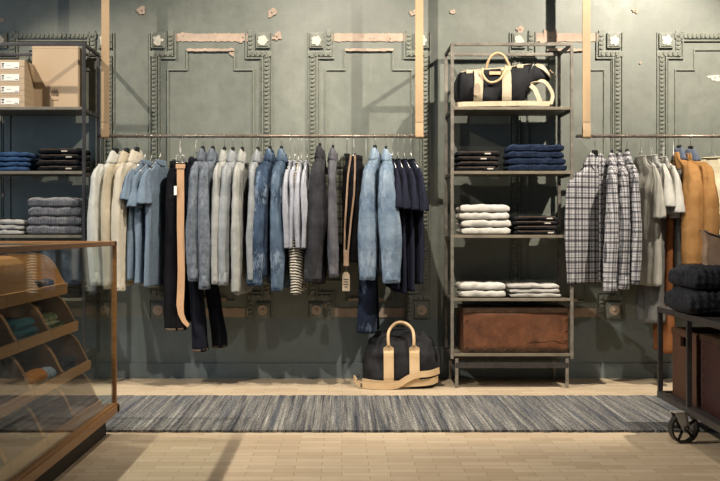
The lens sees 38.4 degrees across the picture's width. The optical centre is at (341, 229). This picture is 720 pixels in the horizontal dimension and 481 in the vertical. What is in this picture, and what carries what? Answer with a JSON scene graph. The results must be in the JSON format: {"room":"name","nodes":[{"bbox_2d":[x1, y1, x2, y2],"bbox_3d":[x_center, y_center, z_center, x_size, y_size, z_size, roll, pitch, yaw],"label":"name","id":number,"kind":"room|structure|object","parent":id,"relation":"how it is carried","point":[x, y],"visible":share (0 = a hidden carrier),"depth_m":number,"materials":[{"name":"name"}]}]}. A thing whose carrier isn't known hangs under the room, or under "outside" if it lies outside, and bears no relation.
{"room":"clothing store","nodes":[
{"label":"clothing store","id":0,"kind":"room"},
{"bbox_2d":[0,0,719,362],"bbox_3d":[0.500,-0.790,6.756,8.200,3.500,0.188,0,0,0],"label":"wall","id":1,"kind":"structure","parent":0,"point":[208,98],"depth_m":6.70,"materials":[{"name":"paint"}]},
{"bbox_2d":[0,30,114,320],"bbox_3d":[-1.873,-0.353,6.687,0.799,1.881,0.026,0,0,0],"label":"trim","id":2,"kind":"structure","parent":1,"relation":"attached to","point":[14,36],"depth_m":6.69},
{"bbox_2d":[149,30,271,320],"bbox_3d":[-0.851,-0.353,6.687,0.795,1.881,0.026,0,0,0],"label":"trim","id":3,"kind":"structure","parent":1,"relation":"attached to","point":[171,52],"depth_m":6.69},
{"bbox_2d":[307,30,430,320],"bbox_3d":[0.175,-0.353,6.687,0.799,1.881,0.026,0,0,0],"label":"trim","id":4,"kind":"structure","parent":1,"relation":"attached to","point":[327,54],"depth_m":6.69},
{"bbox_2d":[84,363,672,377],"bbox_3d":[0.500,0.911,6.694,8.000,0.098,0.012,0,0,0],"label":"baseboard","id":5,"kind":"structure","parent":1,"relation":"attached to","point":[103,370],"depth_m":6.69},
{"bbox_2d":[509,30,622,320],"bbox_3d":[1.452,-0.353,6.687,0.734,1.881,0.026,0,0,0],"label":"trim","id":6,"kind":"structure","parent":1,"relation":"attached to","point":[600,52],"depth_m":6.69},
{"bbox_2d":[656,30,719,320],"bbox_3d":[2.436,-0.353,6.687,0.799,1.881,0.026,0,0,0],"label":"trim","id":7,"kind":"structure","parent":1,"relation":"attached to","point":[664,56],"depth_m":6.69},
{"bbox_2d":[54,378,719,480],"bbox_3d":[0.500,1.010,2.825,8.200,0.100,8.050,0,0,0],"label":"floor","id":8,"kind":"structure","parent":0,"point":[118,456],"depth_m":4.50,"materials":[{"name":"brown wood"}]},
{"bbox_2d":[0,43,99,378],"bbox_3d":[-1.930,-0.088,6.463,0.745,2.097,0.385,0,0,0],"label":"shelving unit","id":9,"kind":"object","parent":8,"relation":"on","point":[90,352],"visible":0.66,"depth_m":6.27,"materials":[{"name":"metal"}]},
{"bbox_2d":[0,96,33,106],"bbox_3d":[-2.071,-0.784,6.475,0.269,0.072,0.344,0,0,0],"label":"box","id":10,"kind":"object","parent":9,"relation":"on","point":[5,101],"visible":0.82,"depth_m":6.30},
{"bbox_2d":[0,84,33,98],"bbox_3d":[-2.071,-0.857,6.475,0.269,0.072,0.344,0,0,0],"label":"box","id":11,"kind":"object","parent":10,"relation":"on","point":[5,89],"visible":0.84,"depth_m":6.31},
{"bbox_2d":[0,72,33,87],"bbox_3d":[-2.071,-0.929,6.475,0.269,0.072,0.344,0,0,0],"label":"box","id":12,"kind":"object","parent":11,"relation":"on","point":[5,77],"visible":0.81,"depth_m":6.31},
{"bbox_2d":[0,60,33,75],"bbox_3d":[-2.071,-1.002,6.475,0.269,0.072,0.344,0,0,0],"label":"box","id":13,"kind":"object","parent":12,"relation":"on","point":[5,65],"visible":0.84,"depth_m":6.31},
{"bbox_2d":[26,225,86,234],"bbox_3d":[-1.760,-0.004,6.431,0.338,0.067,0.273,0,0,-1],"label":"sweater","id":14,"kind":"object","parent":9,"relation":"on","point":[32,229],"visible":0.93,"depth_m":6.31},
{"bbox_2d":[28,215,86,225],"bbox_3d":[-1.752,-0.060,6.431,0.332,0.066,0.272,0,0,2],"label":"sweater","id":15,"kind":"object","parent":14,"relation":"on","point":[36,220],"visible":0.78,"depth_m":6.31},
{"bbox_2d":[28,206,87,215],"bbox_3d":[-1.753,-0.118,6.431,0.323,0.069,0.272,0,0,1],"label":"sweater","id":16,"kind":"object","parent":15,"relation":"on","point":[38,210],"visible":0.69,"depth_m":6.31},
{"bbox_2d":[28,197,88,206],"bbox_3d":[-1.761,-0.172,6.430,0.315,0.066,0.274,0,0,2],"label":"sweater","id":17,"kind":"object","parent":16,"relation":"on","point":[37,201],"visible":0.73,"depth_m":6.31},
{"bbox_2d":[32,46,81,106],"bbox_3d":[-1.804,-0.952,6.570,0.290,0.407,0.144,0,0,0],"label":"carton","id":18,"kind":"object","parent":9,"relation":"on","point":[57,69],"visible":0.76,"depth_m":6.50,"materials":[{"name":"brown"}]},
{"bbox_2d":[38,165,91,172],"bbox_3d":[-1.720,-0.379,6.428,0.279,0.041,0.269,0,0,0],"label":"jeans","id":19,"kind":"object","parent":9,"relation":"on","point":[50,167],"visible":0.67,"depth_m":6.31,"materials":[{"name":"black fabric"}]},
{"bbox_2d":[36,160,90,166],"bbox_3d":[-1.728,-0.414,6.428,0.271,0.040,0.268,0,0,2],"label":"jeans","id":20,"kind":"object","parent":19,"relation":"on","point":[40,162],"visible":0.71,"depth_m":6.31,"materials":[{"name":"black fabric"}]},
{"bbox_2d":[0,241,119,480],"bbox_3d":[-1.599,0.506,3.390,1.102,0.908,2.980,0,0,0],"label":"display case","id":21,"kind":"object","parent":8,"relation":"on","point":[62,417],"visible":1,"depth_m":4.21,"materials":[{"name":"brown wood"}]},
{"bbox_2d":[353,321,440,389],"bbox_3d":[0.336,0.755,6.369,0.533,0.408,0.332,0,0,-4],"label":"duffel bag","id":22,"kind":"object","parent":8,"relation":"on","point":[406,357],"visible":1,"depth_m":6.26,"materials":[{"name":"black fabric"}]},
{"bbox_2d":[97,395,716,432],"bbox_3d":[0.150,0.954,5.418,6.900,0.012,1.048,0,0,0],"label":"rug","id":23,"kind":"object","parent":8,"relation":"on","point":[143,413],"visible":0.83,"depth_m":5.34,"materials":[{"name":"carpet"}]},
{"bbox_2d":[444,43,573,387],"bbox_3d":[1.032,-0.088,6.463,0.745,2.097,0.385,0,0,0],"label":"shelving unit","id":24,"kind":"object","parent":8,"relation":"on","point":[455,353],"visible":0.94,"depth_m":6.27,"materials":[{"name":"metal"}]},
{"bbox_2d":[456,289,505,296],"bbox_3d":[0.860,0.387,6.431,0.287,0.051,0.263,0,0,1],"label":"folded tee","id":25,"kind":"object","parent":24,"relation":"on","point":[463,293],"visible":0.8,"depth_m":6.31,"materials":[{"name":"white fabric"}]},
{"bbox_2d":[455,281,504,289],"bbox_3d":[0.857,0.344,6.431,0.285,0.049,0.264,0,0,-1],"label":"folded tee","id":26,"kind":"object","parent":25,"relation":"on","point":[463,285],"visible":1,"depth_m":6.31,"materials":[{"name":"white fabric"}]},
{"bbox_2d":[456,227,510,234],"bbox_3d":[0.876,0.004,6.431,0.304,0.051,0.263,0,0,-2],"label":"sweatshirt","id":27,"kind":"object","parent":24,"relation":"on","point":[463,230],"visible":0.98,"depth_m":6.31,"materials":[{"name":"white fabric"}]},
{"bbox_2d":[456,219,511,226],"bbox_3d":[0.879,-0.043,6.431,0.309,0.054,0.264,0,0,-2],"label":"sweatshirt","id":28,"kind":"object","parent":27,"relation":"on","point":[462,223],"visible":0.83,"depth_m":6.31,"materials":[{"name":"white fabric"}]},
{"bbox_2d":[455,212,508,219],"bbox_3d":[0.869,-0.088,6.429,0.309,0.053,0.262,0,0,1],"label":"sweatshirt","id":29,"kind":"object","parent":28,"relation":"on","point":[462,215],"visible":0.88,"depth_m":6.31,"materials":[{"name":"white fabric"}]},
{"bbox_2d":[456,204,509,212],"bbox_3d":[0.872,-0.134,6.431,0.303,0.053,0.262,0,0,-1],"label":"sweatshirt","id":30,"kind":"object","parent":29,"relation":"on","point":[479,207],"visible":0.81,"depth_m":6.31,"materials":[{"name":"white fabric"}]},
{"bbox_2d":[454,52,555,106],"bbox_3d":[1.004,-0.930,6.430,0.648,0.360,0.275,0,0,0],"label":"duffel bag","id":31,"kind":"object","parent":24,"relation":"on","point":[507,86],"visible":0.95,"depth_m":6.33,"materials":[{"name":"black fabric"}]},
{"bbox_2d":[457,304,568,352],"bbox_3d":[1.060,0.610,6.459,0.644,0.274,0.345,0,0,0],"label":"trunk","id":32,"kind":"object","parent":24,"relation":"on","point":[482,328],"visible":1,"depth_m":6.29,"materials":[{"name":"brown leather"}]},
{"bbox_2d":[506,292,561,296],"bbox_3d":[1.187,0.396,6.431,0.314,0.034,0.264,0,0,1],"label":"folded tee","id":33,"kind":"object","parent":24,"relation":"on","point":[510,294],"visible":0.69,"depth_m":6.31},
{"bbox_2d":[504,287,559,292],"bbox_3d":[1.179,0.370,6.431,0.308,0.030,0.262,0,0,1],"label":"folded tee","id":34,"kind":"object","parent":33,"relation":"on","point":[513,290],"visible":0.82,"depth_m":6.31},
{"bbox_2d":[504,282,558,287],"bbox_3d":[1.176,0.343,6.431,0.312,0.032,0.264,0,0,1],"label":"folded tee","id":35,"kind":"object","parent":34,"relation":"on","point":[519,284],"visible":0.99,"depth_m":6.31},
{"bbox_2d":[503,164,566,170],"bbox_3d":[1.196,-0.384,6.430,0.359,0.050,0.274,0,0,0],"label":"sweater","id":36,"kind":"object","parent":24,"relation":"on","point":[520,167],"visible":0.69,"depth_m":6.31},
{"bbox_2d":[503,157,565,165],"bbox_3d":[1.193,-0.424,6.431,0.352,0.052,0.274,0,0,1],"label":"sweater","id":37,"kind":"object","parent":36,"relation":"on","point":[513,161],"visible":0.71,"depth_m":6.31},
{"bbox_2d":[503,151,563,159],"bbox_3d":[1.188,-0.464,6.430,0.344,0.050,0.275,0,0,1],"label":"sweater","id":38,"kind":"object","parent":37,"relation":"on","point":[512,154],"visible":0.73,"depth_m":6.31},
{"bbox_2d":[504,144,563,152],"bbox_3d":[1.190,-0.503,6.431,0.340,0.048,0.272,0,0,2],"label":"sweater","id":39,"kind":"object","parent":38,"relation":"on","point":[529,147],"visible":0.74,"depth_m":6.31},
{"bbox_2d":[657,306,719,443],"bbox_3d":[2.000,0.667,4.117,1.092,0.585,1.924,0,0,2],"label":"rolling cart","id":40,"kind":"object","parent":8,"relation":"on","point":[679,417],"visible":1,"depth_m":4.63,"materials":[{"name":"metal"}]},
{"bbox_2d":[664,287,719,314],"bbox_3d":[1.741,0.314,4.664,0.465,0.122,0.434,0,0,2],"label":"jumper","id":41,"kind":"object","parent":40,"relation":"on","point":[681,299],"visible":0.81,"depth_m":4.49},
{"bbox_2d":[668,264,719,289],"bbox_3d":[1.752,0.210,4.665,0.450,0.113,0.437,0,0,1],"label":"jumper","id":42,"kind":"object","parent":41,"relation":"on","point":[692,276],"visible":1,"depth_m":4.52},
{"bbox_2d":[700,230,719,264],"bbox_3d":[1.732,0.079,4.722,0.172,0.170,0.111,0,0,9],"label":"tote bag","id":43,"kind":"object","parent":42,"relation":"on","point":[710,250],"visible":0.96,"depth_m":4.68,"materials":[{"name":"fabric"}]},
{"bbox_2d":[667,393,719,422],"bbox_3d":[2.025,0.802,4.115,0.956,0.008,1.878,0,0,2],"label":"shelf","id":44,"kind":"object","parent":40,"relation":"attached to","point":[672,399],"depth_m":4.65,"materials":[{"name":"metal"}]},
{"bbox_2d":[671,327,719,406],"bbox_3d":[1.812,0.634,4.842,0.426,0.325,0.390,0,0,2],"label":"wooden crate","id":45,"kind":"object","parent":40,"relation":"on","point":[679,333],"visible":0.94,"depth_m":4.88,"materials":[{"name":"wood"}]},
{"bbox_2d":[700,334,719,418],"bbox_3d":[1.816,0.629,4.352,0.459,0.335,0.509,0,0,2],"label":"crate","id":46,"kind":"object","parent":40,"relation":"on","point":[710,343],"visible":1,"depth_m":4.47,"materials":[{"name":"brown leather"}]},
{"bbox_2d":[565,152,606,284],"bbox_3d":[1.567,-0.073,6.397,0.526,0.814,0.115,0,0,-33],"label":"plaid shirt","id":47,"kind":"object","parent":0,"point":[585,205],"visible":0.62,"depth_m":6.31,"materials":[{"name":"fabric"}]},
{"bbox_3d":[0.500,-2.490,2.750,8.200,0.100,7.900,0,0,0],"label":"ceiling","id":48,"kind":"structure","parent":0,"visible":0},
{"bbox_2d":[101,0,109,138],"bbox_3d":[-1.464,-1.503,6.400,0.049,1.874,0.031,0,0,0],"label":"strap","id":49,"kind":"object","parent":48,"relation":"hanging from","point":[105,4],"visible":1,"depth_m":6.39,"materials":[{"name":"leather"}]},
{"bbox_2d":[97,135,427,137],"bbox_3d":[-0.492,-0.581,6.400,2.049,0.020,0.020,0,0,0],"label":"rail","id":50,"kind":"object","parent":49,"relation":"hanging from","point":[98,136],"visible":1,"depth_m":6.39,"materials":[{"name":"metal"}]},
{"bbox_2d":[176,134,189,326],"bbox_3d":[-0.952,-0.006,6.291,0.086,1.176,0.241,0,0,0],"label":"belt","id":51,"kind":"object","parent":50,"relation":"hanging from","point":[180,168],"visible":1,"depth_m":6.18,"materials":[{"name":"beige leather"}]},
{"bbox_2d":[342,134,355,290],"bbox_3d":[0.043,-0.114,6.305,0.081,0.959,0.224,0,0,0],"label":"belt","id":52,"kind":"object","parent":50,"relation":"hanging from","point":[345,277],"visible":1,"depth_m":6.20,"materials":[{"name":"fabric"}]},
{"label":"hanger","id":53,"kind":"object","parent":50,"relation":"hanging from","visible":0},
{"bbox_2d":[163,161,190,330],"bbox_3d":[-1.000,0.096,6.398,0.164,1.031,0.355,0,0,17],"label":"jeans","id":54,"kind":"object","parent":53,"relation":"hanging from","point":[172,321],"visible":0.49,"depth_m":6.24,"materials":[{"name":"black fabric"}]},
{"bbox_3d":[-0.904,-0.504,6.400,0.024,0.182,0.244,0,0,6],"label":"hanger","id":55,"kind":"object","parent":50,"relation":"hanging from","visible":0},
{"bbox_2d":[185,158,227,351],"bbox_3d":[-0.837,0.150,6.393,0.224,1.176,0.345,0,0,6],"label":"jeans","id":56,"kind":"object","parent":55,"relation":"hanging from","point":[213,297],"visible":0.41,"depth_m":6.29,"materials":[{"name":"fabric"}]},
{"bbox_3d":[0.074,-0.513,6.400,0.024,0.163,0.224,0,0,0],"label":"hanger","id":57,"kind":"object","parent":50,"relation":"hanging from","visible":0},
{"bbox_2d":[341,155,363,262],"bbox_3d":[0.076,-0.129,6.399,0.181,0.656,0.320,0,0,0],"label":"shirt","id":58,"kind":"object","parent":57,"relation":"hanging from","point":[353,247],"visible":0.63,"depth_m":6.26,"materials":[{"name":"black fabric"}]},
{"bbox_3d":[0.149,-0.467,6.400,0.024,0.256,0.244,0,0,0],"label":"hanger","id":59,"kind":"object","parent":50,"relation":"hanging from","visible":0},
{"bbox_2d":[356,170,379,333],"bbox_3d":[0.161,0.133,6.401,0.149,0.993,0.342,0,0,0],"label":"jeans","id":60,"kind":"object","parent":59,"relation":"hanging from","point":[368,322],"visible":0.33,"depth_m":6.25,"materials":[{"name":"fabric"}]},
{"label":"hanger","id":61,"kind":"object","parent":50,"relation":"hanging from","visible":0},
{"bbox_2d":[325,155,345,245],"bbox_3d":[0.032,-0.183,6.430,0.091,0.557,0.477,0,0,38],"label":"plaid shirt","id":62,"kind":"object","parent":61,"relation":"hanging from","point":[339,175],"visible":0.11,"depth_m":6.32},
{"label":"hanger","id":63,"kind":"object","parent":50,"relation":"hanging from","visible":0},
{"bbox_2d":[87,150,120,285],"bbox_3d":[-1.399,-0.079,6.400,0.092,0.828,0.550,0,0,20],"label":"shirt","id":64,"kind":"object","parent":63,"relation":"hanging from","point":[95,263],"visible":0.39,"depth_m":6.17,"materials":[{"name":"fabric"}]},
{"bbox_3d":[-1.331,-0.476,6.400,0.016,0.238,0.290,0,0,20],"label":"hanger","id":65,"kind":"object","parent":50,"relation":"hanging from","visible":0},
{"bbox_2d":[100,150,143,289],"bbox_3d":[-1.332,-0.068,6.399,0.099,0.850,0.548,0,0,20],"label":"shirt","id":66,"kind":"object","parent":65,"relation":"hanging from","point":[109,176],"visible":0.33,"depth_m":6.16,"materials":[{"name":"fabric"}]},
{"label":"hanger","id":67,"kind":"object","parent":50,"relation":"hanging from","visible":0},
{"bbox_2d":[111,149,158,291],"bbox_3d":[-1.272,-0.065,6.402,0.093,0.868,0.553,0,0,18],"label":"shirt","id":68,"kind":"object","parent":67,"relation":"hanging from","point":[119,211],"visible":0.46,"depth_m":6.17,"materials":[{"name":"beige fabric"}]},
{"label":"hanger","id":69,"kind":"object","parent":50,"relation":"hanging from","visible":0},
{"bbox_2d":[210,149,227,284],"bbox_3d":[-0.729,-0.085,6.400,0.093,0.827,0.548,0,0,6],"label":"shirt","id":70,"kind":"object","parent":69,"relation":"hanging from","point":[215,198],"visible":0.37,"depth_m":6.15,"materials":[{"name":"grey fabric"}]},
{"label":"hanger","id":71,"kind":"object","parent":50,"relation":"hanging from","visible":0},
{"bbox_2d":[217,149,236,285],"bbox_3d":[-0.686,-0.081,6.399,0.099,0.835,0.553,0,0,6],"label":"shirt","id":72,"kind":"object","parent":71,"relation":"hanging from","point":[225,209],"visible":0.51,"depth_m":6.16,"materials":[{"name":"fabric"}]},
{"label":"hanger","id":73,"kind":"object","parent":50,"relation":"hanging from","visible":0},
{"bbox_2d":[231,149,252,294],"bbox_3d":[-0.617,-0.054,6.399,0.088,0.890,0.548,0,0,5],"label":"shirt","id":74,"kind":"object","parent":73,"relation":"hanging from","point":[240,185],"visible":0.77,"depth_m":6.17,"materials":[{"name":"grey fabric"}]},
{"label":"hanger","id":75,"kind":"object","parent":50,"relation":"hanging from","visible":0},
{"bbox_2d":[246,149,266,286],"bbox_3d":[-0.521,-0.079,6.399,0.089,0.840,0.553,0,0,7],"label":"shirt","id":76,"kind":"object","parent":75,"relation":"hanging from","point":[257,158],"visible":0.48,"depth_m":6.15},
{"label":"wire hanger","id":77,"kind":"object","parent":50,"relation":"hanging from","visible":0},
{"bbox_2d":[288,162,306,294],"bbox_3d":[-0.271,-0.013,6.402,0.089,0.805,0.469,0,0,3],"label":"striped shirt","id":78,"kind":"object","parent":77,"relation":"hanging from","point":[296,255],"visible":0.43,"depth_m":6.19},
{"label":"wire hanger","id":79,"kind":"object","parent":50,"relation":"hanging from","visible":0},
{"bbox_2d":[120,159,151,279],"bbox_3d":[-1.212,-0.065,6.399,0.098,0.738,0.572,0,0,18],"label":"shirt","id":80,"kind":"object","parent":79,"relation":"hanging from","point":[126,188],"visible":0.34,"depth_m":6.21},
{"label":"wire hanger","id":81,"kind":"object","parent":50,"relation":"hanging from","visible":0},
{"bbox_2d":[126,161,154,284],"bbox_3d":[-1.178,-0.046,6.400,0.090,0.750,0.569,0,0,18],"label":"shirt","id":82,"kind":"object","parent":81,"relation":"hanging from","point":[139,217],"visible":0.36,"depth_m":6.21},
{"label":"wire hanger","id":83,"kind":"object","parent":50,"relation":"hanging from","visible":0},
{"bbox_2d":[136,159,168,286],"bbox_3d":[-1.118,-0.043,6.399,0.104,0.781,0.568,0,0,18],"label":"shirt","id":84,"kind":"object","parent":83,"relation":"hanging from","point":[151,192],"visible":0.61,"depth_m":6.28,"materials":[{"name":"fabric"}]},
{"label":"wire hanger","id":85,"kind":"object","parent":50,"relation":"hanging from","visible":0},
{"bbox_2d":[282,160,292,248],"bbox_3d":[-0.322,-0.158,6.399,0.058,0.538,0.573,0,0,3],"label":"shirt","id":86,"kind":"object","parent":85,"relation":"hanging from","point":[285,186],"visible":0.56,"depth_m":6.13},
{"label":"wire hanger","id":87,"kind":"object","parent":50,"relation":"hanging from","visible":0},
{"bbox_2d":[289,160,296,248],"bbox_3d":[-0.291,-0.158,6.402,0.061,0.539,0.572,0,0,3],"label":"shirt","id":88,"kind":"object","parent":87,"relation":"hanging from","point":[293,170],"visible":0.46,"depth_m":6.13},
{"label":"wire hanger","id":89,"kind":"object","parent":50,"relation":"hanging from","visible":0},
{"bbox_2d":[294,160,303,247],"bbox_3d":[-0.252,-0.158,6.400,0.060,0.540,0.574,0,0,3],"label":"shirt","id":90,"kind":"object","parent":89,"relation":"hanging from","point":[297,214],"visible":0.52,"depth_m":6.13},
{"label":"wire hanger","id":91,"kind":"object","parent":50,"relation":"hanging from","visible":0},
{"bbox_2d":[300,160,309,248],"bbox_3d":[-0.215,-0.158,6.399,0.058,0.539,0.574,0,0,3],"label":"shirt","id":92,"kind":"object","parent":91,"relation":"hanging from","point":[305,177],"visible":0.62,"depth_m":6.15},
{"label":"wire hanger","id":93,"kind":"object","parent":50,"relation":"hanging from","visible":0},
{"bbox_2d":[385,158,402,289],"bbox_3d":[0.311,-0.040,6.398,0.075,0.800,0.544,0,0,-6],"label":"shirt","id":94,"kind":"object","parent":93,"relation":"hanging from","point":[398,189],"visible":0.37,"depth_m":6.17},
{"label":"wire hanger","id":95,"kind":"object","parent":50,"relation":"hanging from","visible":0},
{"bbox_2d":[390,158,410,293],"bbox_3d":[0.345,-0.028,6.402,0.076,0.824,0.548,0,0,-9],"label":"shirt","id":96,"kind":"object","parent":95,"relation":"hanging from","point":[403,178],"visible":0.42,"depth_m":6.21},
{"label":"wire hanger","id":97,"kind":"object","parent":50,"relation":"hanging from","visible":0},
{"bbox_2d":[401,158,419,291],"bbox_3d":[0.385,-0.034,6.401,0.077,0.812,0.545,0,0,-12],"label":"shirt","id":98,"kind":"object","parent":97,"relation":"hanging from","point":[414,198],"visible":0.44,"depth_m":6.21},
{"label":"wire hanger","id":99,"kind":"object","parent":50,"relation":"hanging from","visible":0},
{"bbox_2d":[407,158,428,283],"bbox_3d":[0.429,-0.056,6.401,0.077,0.768,0.544,0,0,-15],"label":"shirt","id":100,"kind":"object","parent":99,"relation":"hanging from","point":[420,184],"visible":0.48,"depth_m":6.22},
{"bbox_2d":[415,0,422,138],"bbox_3d":[0.478,-1.503,6.400,0.049,1.874,0.031,0,0,0],"label":"strap","id":101,"kind":"object","parent":48,"relation":"hanging from","point":[418,3],"visible":1,"depth_m":6.39,"materials":[{"name":"leather"}]},
{"bbox_2d":[582,0,590,138],"bbox_3d":[1.512,-1.503,6.400,0.049,1.874,0.031,0,0,0],"label":"strap","id":102,"kind":"object","parent":48,"relation":"hanging from","point":[586,4],"visible":1,"depth_m":6.39,"materials":[{"name":"leather"}]},
{"bbox_2d":[576,135,719,137],"bbox_3d":[2.324,-0.581,6.400,1.752,0.020,0.020,0,0,0],"label":"rail","id":103,"kind":"object","parent":102,"relation":"hanging from","point":[577,136],"visible":1,"depth_m":6.39,"materials":[{"name":"metal"}]},
{"label":"wire hanger","id":104,"kind":"object","parent":103,"relation":"hanging from","visible":0},
{"bbox_2d":[701,157,719,234],"bbox_3d":[2.297,-0.126,6.406,0.131,0.653,0.539,0,0,-45],"label":"henley","id":105,"kind":"object","parent":104,"relation":"hanging from","point":[714,162],"visible":0.06,"depth_m":6.37,"materials":[{"name":"beige fabric"}]},
{"bbox_3d":[1.913,-0.473,6.400,0.024,0.244,0.244,0,0,0],"label":"hanger","id":106,"kind":"object","parent":103,"relation":"hanging from","visible":0},
{"bbox_2d":[635,168,665,323],"bbox_3d":[1.907,0.096,6.400,0.140,0.945,0.347,0,0,0],"label":"jeans","id":107,"kind":"object","parent":106,"relation":"hanging from","point":[648,298],"visible":0.36,"depth_m":6.26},
{"bbox_3d":[1.993,-0.467,6.400,0.024,0.256,0.224,0,0,0],"label":"hanger","id":108,"kind":"object","parent":103,"relation":"hanging from","visible":0},
{"bbox_2d":[653,170,674,353],"bbox_3d":[1.993,0.194,6.400,0.087,1.115,0.312,0,0,0],"label":"jeans","id":109,"kind":"object","parent":108,"relation":"hanging from","point":[669,235],"visible":0.29,"depth_m":6.26,"materials":[{"name":"orange fabric"}]},
{"bbox_3d":[2.052,-0.467,6.400,0.024,0.256,0.224,0,0,0],"label":"hanger","id":110,"kind":"object","parent":103,"relation":"hanging from","visible":0},
{"bbox_2d":[674,170,683,286],"bbox_3d":[2.053,0.035,6.400,0.077,0.797,0.311,0,0,0],"label":"jeans","id":111,"kind":"object","parent":110,"relation":"hanging from","point":[677,222],"visible":0.21,"depth_m":6.26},
{"label":"hanger","id":112,"kind":"object","parent":103,"relation":"hanging from","visible":0},
{"bbox_2d":[602,152,618,292],"bbox_3d":[1.662,-0.053,6.400,0.116,0.855,0.571,0,0,14],"label":"plaid shirt","id":113,"kind":"object","parent":112,"relation":"hanging from","point":[611,226],"visible":0.98,"depth_m":6.14,"materials":[{"name":"fabric"}]},
{"label":"hanger","id":114,"kind":"object","parent":103,"relation":"hanging from","visible":0},
{"bbox_2d":[616,152,630,289],"bbox_3d":[1.716,-0.061,6.402,0.103,0.837,0.569,0,0,10],"label":"plaid shirt","id":115,"kind":"object","parent":114,"relation":"hanging from","point":[624,248],"visible":0.65,"depth_m":6.14,"materials":[{"name":"fabric"}]},
{"label":"hanger","id":116,"kind":"object","parent":103,"relation":"hanging from","visible":0},
{"bbox_2d":[623,151,641,284],"bbox_3d":[1.762,-0.080,6.399,0.088,0.814,0.569,0,0,4],"label":"plaid shirt","id":117,"kind":"object","parent":116,"relation":"hanging from","point":[635,211],"visible":0.49,"depth_m":6.14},
{"label":"wire hanger","id":118,"kind":"object","parent":103,"relation":"hanging from","visible":0},
{"bbox_2d":[629,155,665,286],"bbox_3d":[1.854,-0.059,6.401,0.124,0.799,0.568,0,0,-10],"label":"shirt","id":119,"kind":"object","parent":118,"relation":"hanging from","point":[652,201],"visible":0.52,"depth_m":6.23,"materials":[{"name":"fabric"}]},
{"label":"wire hanger","id":120,"kind":"object","parent":103,"relation":"hanging from","visible":0},
{"bbox_2d":[647,154,675,213],"bbox_3d":[1.921,-0.280,6.402,0.110,0.370,0.543,0,0,-10],"label":"shirt","id":121,"kind":"object","parent":120,"relation":"hanging from","point":[669,195],"visible":0.39,"depth_m":6.19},
{"label":"wire hanger","id":122,"kind":"object","parent":103,"relation":"hanging from","visible":0},
{"bbox_2d":[658,156,684,217],"bbox_3d":[1.978,-0.261,6.401,0.106,0.382,0.546,0,0,-8],"label":"shirt","id":123,"kind":"object","parent":122,"relation":"hanging from","point":[674,212],"visible":0.34,"depth_m":6.18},
{"label":"hanger","id":124,"kind":"object","parent":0,"visible":0},
{"bbox_2d":[186,148,207,281],"bbox_3d":[-0.862,-0.098,6.400,0.093,0.814,0.549,0,0,7],"label":"denim jacket","id":125,"kind":"object","parent":124,"relation":"hanging from","point":[192,208],"visible":0.46,"depth_m":6.15,"materials":[{"name":"fabric"}]},
{"label":"hanger","id":126,"kind":"object","parent":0,"visible":0},
{"bbox_2d":[669,147,702,264],"bbox_3d":[2.082,-0.143,6.400,0.148,0.735,0.575,0,0,-3],"label":"jacket","id":127,"kind":"object","parent":126,"relation":"hanging from","point":[692,186],"visible":0.48,"depth_m":6.14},
{"label":"hanger","id":128,"kind":"object","parent":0,"visible":0},
{"bbox_2d":[198,148,222,289],"bbox_3d":[-0.797,-0.073,6.400,0.100,0.864,0.553,0,0,7],"label":"denim jacket","id":129,"kind":"object","parent":128,"relation":"hanging from","point":[205,181],"visible":0.5,"depth_m":6.15,"materials":[{"name":"fabric"}]},
{"bbox_3d":[-0.446,-0.482,6.400,0.016,0.226,0.290,0,0,10],"label":"hanger","id":130,"kind":"object","parent":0,"visible":0},
{"bbox_2d":[246,148,275,286],"bbox_3d":[-0.468,-0.083,6.402,0.150,0.844,0.549,0,0,10],"label":"denim jacket","id":131,"kind":"object","parent":130,"relation":"hanging from","point":[263,174],"visible":0.66,"depth_m":6.17,"materials":[{"name":"fabric"}]},
{"label":"hanger","id":132,"kind":"object","parent":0,"visible":0},
{"bbox_2d":[270,148,289,291],"bbox_3d":[-0.365,-0.068,6.399,0.094,0.874,0.549,0,0,5],"label":"denim jacket","id":133,"kind":"object","parent":132,"relation":"hanging from","point":[279,255],"visible":0.7,"depth_m":6.15,"materials":[{"name":"fabric"}]},
{"label":"hanger","id":134,"kind":"object","parent":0,"visible":0},
{"bbox_2d":[303,145,327,284],"bbox_3d":[-0.149,-0.097,6.402,0.151,0.853,0.547,0,0,3],"label":"denim jacket","id":135,"kind":"object","parent":134,"relation":"hanging from","point":[315,271],"visible":0.91,"depth_m":6.15,"materials":[{"name":"fabric"}]},
{"label":"hanger","id":136,"kind":"object","parent":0,"visible":0},
{"bbox_2d":[325,147,340,277],"bbox_3d":[-0.056,-0.113,6.399,0.092,0.796,0.548,0,0,2],"label":"denim jacket","id":137,"kind":"object","parent":136,"relation":"hanging from","point":[332,250],"visible":0.93,"depth_m":6.16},
{"bbox_3d":[0.204,-0.485,6.400,0.016,0.219,0.290,0,0,12],"label":"hanger","id":138,"kind":"object","parent":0,"visible":0},
{"bbox_2d":[357,147,381,280],"bbox_3d":[0.197,-0.104,6.402,0.120,0.814,0.549,0,0,12],"label":"denim jacket","id":139,"kind":"object","parent":138,"relation":"hanging from","point":[368,237],"visible":0.66,"depth_m":6.16,"materials":[{"name":"fabric"}]},
{"label":"hanger","id":140,"kind":"object","parent":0,"visible":0},
{"bbox_2d":[377,148,401,283],"bbox_3d":[0.293,-0.092,6.398,0.149,0.826,0.549,0,0,2],"label":"denim jacket","id":141,"kind":"object","parent":140,"relation":"hanging from","point":[389,220],"visible":0.98,"depth_m":6.14,"materials":[{"name":"fabric"}]},
{"label":"hanger","id":142,"kind":"object","parent":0,"visible":0},
{"bbox_2d":[685,148,719,234],"bbox_3d":[2.159,-0.134,6.399,0.136,0.742,0.580,0,0,-8],"label":"jacket","id":143,"kind":"object","parent":142,"relation":"hanging from","point":[711,215],"visible":0.27,"depth_m":6.13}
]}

